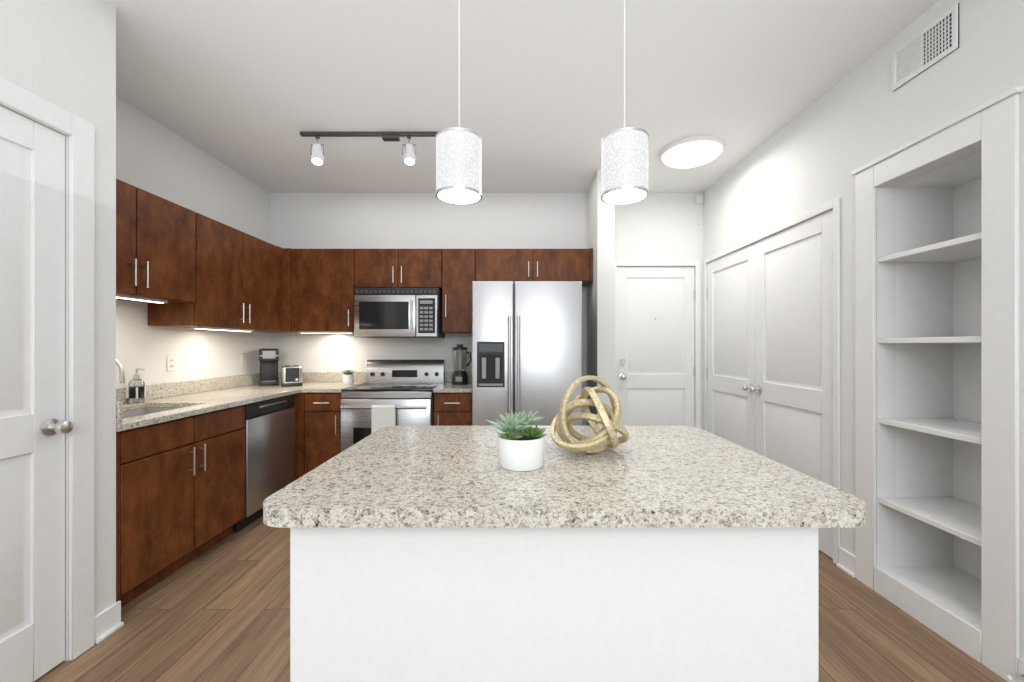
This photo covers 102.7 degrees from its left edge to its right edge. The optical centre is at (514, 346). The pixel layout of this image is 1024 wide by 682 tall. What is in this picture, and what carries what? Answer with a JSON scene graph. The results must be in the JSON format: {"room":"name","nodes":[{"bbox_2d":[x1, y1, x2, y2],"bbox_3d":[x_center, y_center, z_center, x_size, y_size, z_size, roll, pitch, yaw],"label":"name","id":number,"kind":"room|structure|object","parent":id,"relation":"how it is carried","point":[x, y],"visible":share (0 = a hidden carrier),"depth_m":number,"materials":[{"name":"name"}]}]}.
{"room":"kitchen","nodes":[
{"label":"kitchen","id":0,"kind":"room"},
{"bbox_2d":[0,0,115,660],"bbox_3d":[-1.875,0.367,-0.370,0.130,3.815,4.460,0,0,0],"label":"wall","id":1,"kind":"structure","parent":0,"point":[61,54],"depth_m":1.77,"materials":[{"name":"paint"}]},
{"bbox_2d":[0,106,72,681],"bbox_3d":[-1.796,0.207,1.255,0.109,2.119,0.804,0,0,0],"label":"pantry door","id":2,"kind":"structure","parent":1,"relation":"in","point":[35,426],"depth_m":1.55,"materials":[{"name":"paint"}]},
{"bbox_2d":[0,76,93,660],"bbox_3d":[-1.801,0.165,1.255,0.018,2.220,0.990,0,0,0],"label":"door frame","id":3,"kind":"structure","parent":1,"relation":"attached to","point":[79,131],"depth_m":1.69,"materials":[{"name":"paint"}]},
{"bbox_2d":[116,96,269,387],"bbox_3d":[-2.500,-0.133,2.980,0.100,2.815,2.240,0,0,0],"label":"wall","id":4,"kind":"structure","parent":0,"point":[154,157],"depth_m":3.01,"materials":[{"name":"paint"}]},
{"bbox_2d":[116,179,199,306],"bbox_3d":[-2.283,-0.595,2.297,0.327,0.610,0.864,0,0,0],"label":"upper cabinet","id":5,"kind":"object","parent":4,"relation":"attached to","point":[192,268],"depth_m":2.43,"materials":[{"name":"brown wood"}]},
{"bbox_2d":[116,294,167,302],"bbox_3d":[-2.225,-0.281,2.300,0.050,0.016,0.600,0,0,0],"label":"under-cabinet light","id":6,"kind":"object","parent":5,"relation":"attached to","point":[160,301],"depth_m":2.42,"materials":[{"name":"white plastic"}]},
{"bbox_2d":[167,355,175,371],"bbox_3d":[-2.446,0.120,2.920,0.008,0.116,0.072,0,0,0],"label":"outlet","id":7,"kind":"object","parent":4,"relation":"attached to","point":[171,362],"depth_m":2.92,"materials":[{"name":"white plastic"}]},
{"bbox_2d":[148,214,282,330],"bbox_3d":[-2.283,-0.520,3.240,0.327,0.760,1.018,0,0,0],"label":"upper cabinet","id":8,"kind":"object","parent":4,"relation":"attached to","point":[241,273],"depth_m":3.09,"materials":[{"name":"brown wood"}]},
{"bbox_2d":[191,326,252,331],"bbox_3d":[-2.225,-0.131,3.150,0.050,0.016,0.600,0,0,0],"label":"under-cabinet light","id":9,"kind":"object","parent":8,"relation":"attached to","point":[192,327],"depth_m":3.06,"materials":[{"name":"white plastic"}]},
{"bbox_2d":[241,353,245,365],"bbox_3d":[-2.446,0.120,3.700,0.008,0.116,0.072,0,0,0],"label":"outlet","id":10,"kind":"object","parent":4,"relation":"attached to","point":[243,355],"depth_m":3.69,"materials":[{"name":"white plastic"}]},
{"bbox_2d":[270,193,702,428],"bbox_3d":[-0.280,0.367,4.160,4.540,3.815,0.120,0,0,0],"label":"wall","id":11,"kind":"structure","parent":0,"point":[658,227],"depth_m":4.10,"materials":[{"name":"paint"}]},
{"bbox_2d":[253,248,298,332],"bbox_3d":[-2.247,-0.520,3.923,0.402,0.760,0.347,0,0,0],"label":"upper cabinet","id":12,"kind":"object","parent":11,"relation":"attached to","point":[287,252],"depth_m":3.75,"materials":[{"name":"brown wood"}]},
{"bbox_2d":[318,351,324,361],"bbox_3d":[-1.930,0.100,4.096,0.072,0.116,0.008,0,0,0],"label":"outlet","id":13,"kind":"object","parent":11,"relation":"attached to","point":[321,354],"depth_m":4.09,"materials":[{"name":"white plastic"}]},
{"bbox_2d":[293,249,356,331],"bbox_3d":[-1.757,-0.520,3.923,0.576,0.760,0.347,0,0,0],"label":"upper cabinet","id":14,"kind":"object","parent":11,"relation":"attached to","point":[319,285],"depth_m":3.75,"materials":[{"name":"brown wood"}]},
{"bbox_2d":[299,332,353,333],"bbox_3d":[-1.770,-0.131,3.855,0.500,0.016,0.050,0,0,0],"label":"under-cabinet light","id":15,"kind":"object","parent":14,"relation":"attached to","point":[299,332],"depth_m":3.83,"materials":[{"name":"white plastic"}]},
{"bbox_2d":[357,249,440,289],"bbox_3d":[-1.068,-0.719,3.923,0.800,0.362,0.347,0,0,0],"label":"upper cabinet","id":16,"kind":"object","parent":11,"relation":"attached to","point":[376,268],"depth_m":3.75,"materials":[{"name":"brown wood"}]},
{"bbox_2d":[354,288,444,337],"bbox_3d":[-1.071,-0.307,3.868,0.757,0.445,0.454,0,0,0],"label":"microwave","id":17,"kind":"object","parent":16,"relation":"attached to","point":[397,312],"visible":1,"depth_m":3.69,"materials":[{"name":"grey metal"}]},
{"bbox_2d":[441,249,476,333],"bbox_3d":[-0.513,-0.515,3.923,0.306,0.770,0.347,0,0,0],"label":"upper cabinet","id":18,"kind":"object","parent":11,"relation":"attached to","point":[458,266],"depth_m":3.75,"materials":[{"name":"brown wood"}]},
{"bbox_2d":[477,248,592,286],"bbox_3d":[0.179,-0.748,3.923,1.074,0.304,0.347,0,0,0],"label":"upper cabinet","id":19,"kind":"object","parent":11,"relation":"attached to","point":[513,265],"depth_m":3.75,"materials":[{"name":"brown wood"}]},
{"bbox_2d":[617,267,694,426],"bbox_3d":[1.415,0.233,4.093,0.784,2.069,0.109,0,0,0],"label":"entry door","id":20,"kind":"structure","parent":11,"relation":"in","point":[655,348],"depth_m":4.12,"materials":[{"name":"paint"}]},
{"bbox_2d":[615,261,700,427],"bbox_3d":[1.415,0.210,4.093,0.890,2.130,0.014,0,0,0],"label":"door frame","id":21,"kind":"structure","parent":11,"relation":"attached to","point":[697,264],"depth_m":4.09,"materials":[{"name":"paint"}]},
{"bbox_2d":[695,195,702,224],"bbox_3d":[1.840,-1.364,4.086,0.080,0.292,0.028,0,0,0],"label":"detector","id":22,"kind":"object","parent":11,"relation":"attached to","point":[698,199],"visible":0.94,"depth_m":4.07,"materials":[{"name":"white plastic"}]},
{"bbox_2d":[34,516,1006,681],"bbox_3d":[0.000,1.325,1.000,5.500,0.100,7.400,0,0,0],"label":"floor","id":23,"kind":"structure","parent":0,"point":[219,612],"depth_m":1.82,"materials":[{"name":"wood"}]},
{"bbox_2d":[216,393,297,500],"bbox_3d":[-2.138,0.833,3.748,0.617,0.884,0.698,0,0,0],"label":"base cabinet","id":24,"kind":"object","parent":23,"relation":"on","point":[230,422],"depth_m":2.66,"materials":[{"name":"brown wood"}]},
{"bbox_2d":[116,372,365,431],"bbox_3d":[-1.952,0.417,2.980,0.989,0.324,2.234,0,0,0],"label":"countertop","id":25,"kind":"structure","parent":24,"relation":"on","point":[166,402],"depth_m":2.91,"materials":[{"name":"stone"}]},
{"bbox_2d":[116,358,124,382],"bbox_3d":[-2.293,0.199,2.310,0.239,0.311,0.116,0,0,0],"label":"faucet","id":26,"kind":"object","parent":25,"relation":"on","point":[121,372],"visible":0.19,"depth_m":2.27,"materials":[{"name":"silver metal"}]},
{"bbox_2d":[126,368,145,402],"bbox_3d":[-2.379,0.244,2.585,0.090,0.219,0.076,0,0,0],"label":"soap dispenser","id":27,"kind":"object","parent":25,"relation":"on","point":[136,390],"visible":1,"depth_m":2.56,"materials":[{"name":"clear glass"}]},
{"bbox_2d":[259,349,278,385],"bbox_3d":[-2.293,0.186,3.826,0.162,0.335,0.231,0,0,-31],"label":"coffee maker","id":28,"kind":"object","parent":25,"relation":"on","point":[268,359],"visible":1,"depth_m":3.79,"materials":[{"name":"black plastic"}]},
{"bbox_2d":[281,365,302,386],"bbox_3d":[-2.031,0.264,3.734,0.166,0.180,0.262,0,0,-31],"label":"toaster","id":29,"kind":"object","parent":25,"relation":"on","point":[291,375],"visible":1,"depth_m":3.64,"materials":[{"name":"silver metal"}]},
{"bbox_2d":[341,370,354,384],"bbox_3d":[-1.558,0.283,3.844,0.140,0.142,0.127,0,0,0],"label":"potted plant","id":30,"kind":"object","parent":25,"relation":"on","point":[348,377],"visible":1,"depth_m":3.81,"materials":[{"name":"white ceramic"}]},
{"bbox_2d":[234,394,294,532],"bbox_3d":[-2.123,0.835,3.095,0.614,0.880,0.602,0,0,0],"label":"dishwasher","id":31,"kind":"object","parent":23,"relation":"on","point":[269,447],"visible":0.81,"depth_m":3.01,"materials":[{"name":"grey metal"}]},
{"bbox_2d":[298,393,342,477],"bbox_3d":[-1.654,0.833,3.762,0.390,0.885,0.670,0,0,0],"label":"base cabinet","id":32,"kind":"object","parent":23,"relation":"on","point":[319,429],"visible":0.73,"depth_m":3.46,"materials":[{"name":"brown wood"}]},
{"bbox_2d":[341,360,444,451],"bbox_3d":[-1.073,0.703,3.717,0.761,1.145,0.756,0,0,0],"label":"range","id":33,"kind":"object","parent":23,"relation":"on","point":[388,393],"visible":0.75,"depth_m":3.43,"materials":[{"name":"grey metal"}]},
{"bbox_2d":[434,393,471,425],"bbox_3d":[-0.524,0.833,3.762,0.324,0.885,0.670,0,0,0],"label":"base cabinet","id":34,"kind":"object","parent":23,"relation":"on","point":[452,409],"visible":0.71,"depth_m":3.46,"materials":[{"name":"brown wood"}]},
{"bbox_2d":[433,372,471,392],"bbox_3d":[-0.523,0.322,3.773,0.330,0.134,0.647,0,0,0],"label":"countertop","id":35,"kind":"structure","parent":34,"relation":"on","point":[447,386],"depth_m":3.55,"materials":[{"name":"stone"}]},
{"bbox_2d":[452,344,471,384],"bbox_3d":[-0.498,0.167,3.860,0.191,0.375,0.156,0,0,0],"label":"blender","id":36,"kind":"object","parent":35,"relation":"on","point":[459,374],"visible":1,"depth_m":3.81,"materials":[{"name":"black plastic"}]},
{"bbox_2d":[472,281,581,425],"bbox_3d":[0.100,0.371,3.678,0.900,1.807,0.834,0,0,0],"label":"fridge","id":37,"kind":"object","parent":23,"relation":"on","point":[527,346],"visible":0.67,"depth_m":3.32,"materials":[{"name":"grey metal"}]},
{"bbox_2d":[290,528,818,681],"bbox_3d":[0.083,0.810,1.192,1.095,0.930,0.695,0,0,0],"label":"kitchen island","id":38,"kind":"object","parent":23,"relation":"on","point":[554,604],"visible":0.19,"depth_m":0.84,"materials":[{"name":"paint"}]},
{"bbox_2d":[263,426,865,527],"bbox_3d":[0.099,0.328,1.192,1.213,0.035,0.825,0,0,0],"label":"island countertop","id":39,"kind":"structure","parent":38,"relation":"on","point":[461,477],"depth_m":0.89,"materials":[{"name":"stone"}]},
{"bbox_2d":[486,409,546,470],"bbox_3d":[0.004,0.239,1.079,0.168,0.141,0.144,0,0,0],"label":"potted plant","id":40,"kind":"object","parent":39,"relation":"on","point":[521,442],"visible":1,"depth_m":1.03,"materials":[{"name":"white ceramic"}]},
{"bbox_2d":[550,375,628,452],"bbox_3d":[0.220,0.198,1.212,0.230,0.223,0.195,0,0,0],"label":"knot sculpture","id":41,"kind":"object","parent":39,"relation":"on","point":[604,437],"visible":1,"depth_m":1.18,"materials":[{"name":"beige metal"}]},
{"bbox_2d":[108,0,938,192],"bbox_3d":[0.000,-1.590,1.000,5.500,0.100,7.400,0,0,0],"label":"ceiling","id":42,"kind":"structure","parent":0,"point":[250,90],"depth_m":2.35,"materials":[{"name":"paint"}]},
{"bbox_2d":[300,132,437,165],"bbox_3d":[-0.980,-1.424,2.940,1.120,0.231,0.108,0,0,0],"label":"track light","id":43,"kind":"object","parent":42,"relation":"attached to","point":[317,153],"visible":0.96,"depth_m":2.93,"materials":[{"name":"metal"}]},
{"bbox_2d":[436,0,481,204],"bbox_3d":[-0.184,-1.018,1.360,0.153,1.042,0.153,0,0,0],"label":"pendant light","id":44,"kind":"object","parent":42,"relation":"hanging from","point":[459,165],"visible":1,"depth_m":1.30,"materials":[{"name":"grey"}]},
{"bbox_2d":[601,0,648,204],"bbox_3d":[0.365,-1.018,1.360,0.153,1.042,0.153,0,0,0],"label":"pendant light","id":45,"kind":"object","parent":42,"relation":"hanging from","point":[624,165],"visible":1,"depth_m":1.30,"materials":[{"name":"grey"}]},
{"bbox_2d":[660,135,724,167],"bbox_3d":[1.390,-1.497,3.220,0.472,0.084,0.472,0,0,0],"label":"flush ceiling light","id":46,"kind":"object","parent":42,"relation":"attached to","point":[692,151],"visible":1,"depth_m":3.11,"materials":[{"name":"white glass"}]},
{"bbox_2d":[586,169,614,425],"bbox_3d":[0.795,-0.133,3.830,0.150,2.815,0.540,0,0,0],"label":"wall","id":47,"kind":"structure","parent":0,"point":[600,298],"depth_m":3.56,"materials":[{"name":"paint"}]},
{"bbox_2d":[703,0,1023,658],"bbox_3d":[2.100,0.367,0.750,0.420,3.815,6.700,0,0,0],"label":"wall","id":48,"kind":"structure","parent":0,"point":[815,154],"depth_m":2.14,"materials":[{"name":"paint"}]},
{"bbox_2d":[707,243,755,451],"bbox_3d":[1.877,0.225,3.627,0.109,2.084,0.800,0,0,0],"label":"closet door","id":49,"kind":"structure","parent":48,"relation":"in","point":[731,297],"depth_m":3.55,"materials":[{"name":"paint"}]},
{"bbox_2d":[703,198,839,563],"bbox_3d":[1.884,0.205,3.225,0.012,2.140,1.700,0,0,0],"label":"trim","id":50,"kind":"structure","parent":48,"relation":"attached to","point":[834,204],"depth_m":2.40,"materials":[{"name":"paint"}]},
{"bbox_2d":[749,210,832,558],"bbox_3d":[1.877,0.225,2.823,0.109,2.084,0.800,0,0,0],"label":"closet door","id":51,"kind":"structure","parent":48,"relation":"in","point":[793,389],"depth_m":2.75,"materials":[{"name":"paint"}]},
{"bbox_2d":[892,3,958,91],"bbox_3d":[1.884,-1.365,1.890,0.012,0.190,0.300,0,0,0],"label":"air vent","id":52,"kind":"object","parent":48,"relation":"in","point":[931,44],"visible":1,"depth_m":1.87,"materials":[{"name":"white plastic"}]},
{"bbox_2d":[878,233,980,545],"bbox_3d":[2.091,0.174,1.891,0.395,1.277,0.488,0,0,0],"label":"shelves","id":53,"kind":"object","parent":48,"relation":"attached to","point":[958,518],"visible":0.73,"depth_m":1.93,"materials":[{"name":"paint"}]},
{"bbox_2d":[852,86,1023,681],"bbox_3d":[1.875,0.154,1.891,0.030,2.242,0.746,0,0,0],"label":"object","id":54,"kind":"structure","parent":48,"relation":"attached to","point":[992,126],"depth_m":1.62,"materials":[{"name":"paint"}]},
{"bbox_2d":[1004,674,1023,680],"bbox_3d":[1.839,1.215,1.500,0.074,0.022,0.021,0,0,0],"label":"doorstop","id":55,"kind":"object","parent":48,"relation":"attached to","point":[1008,678],"visible":1,"depth_m":1.50,"materials":[{"name":"silver"}]},
{"bbox_2d":[1018,658,1023,681],"bbox_3d":[1.873,1.218,-0.535,0.033,0.115,4.130,0,0,0],"label":"baseboard","id":56,"kind":"structure","parent":48,"relation":"attached to","point":[1020,661],"depth_m":1.52,"materials":[{"name":"paint"}]}
]}

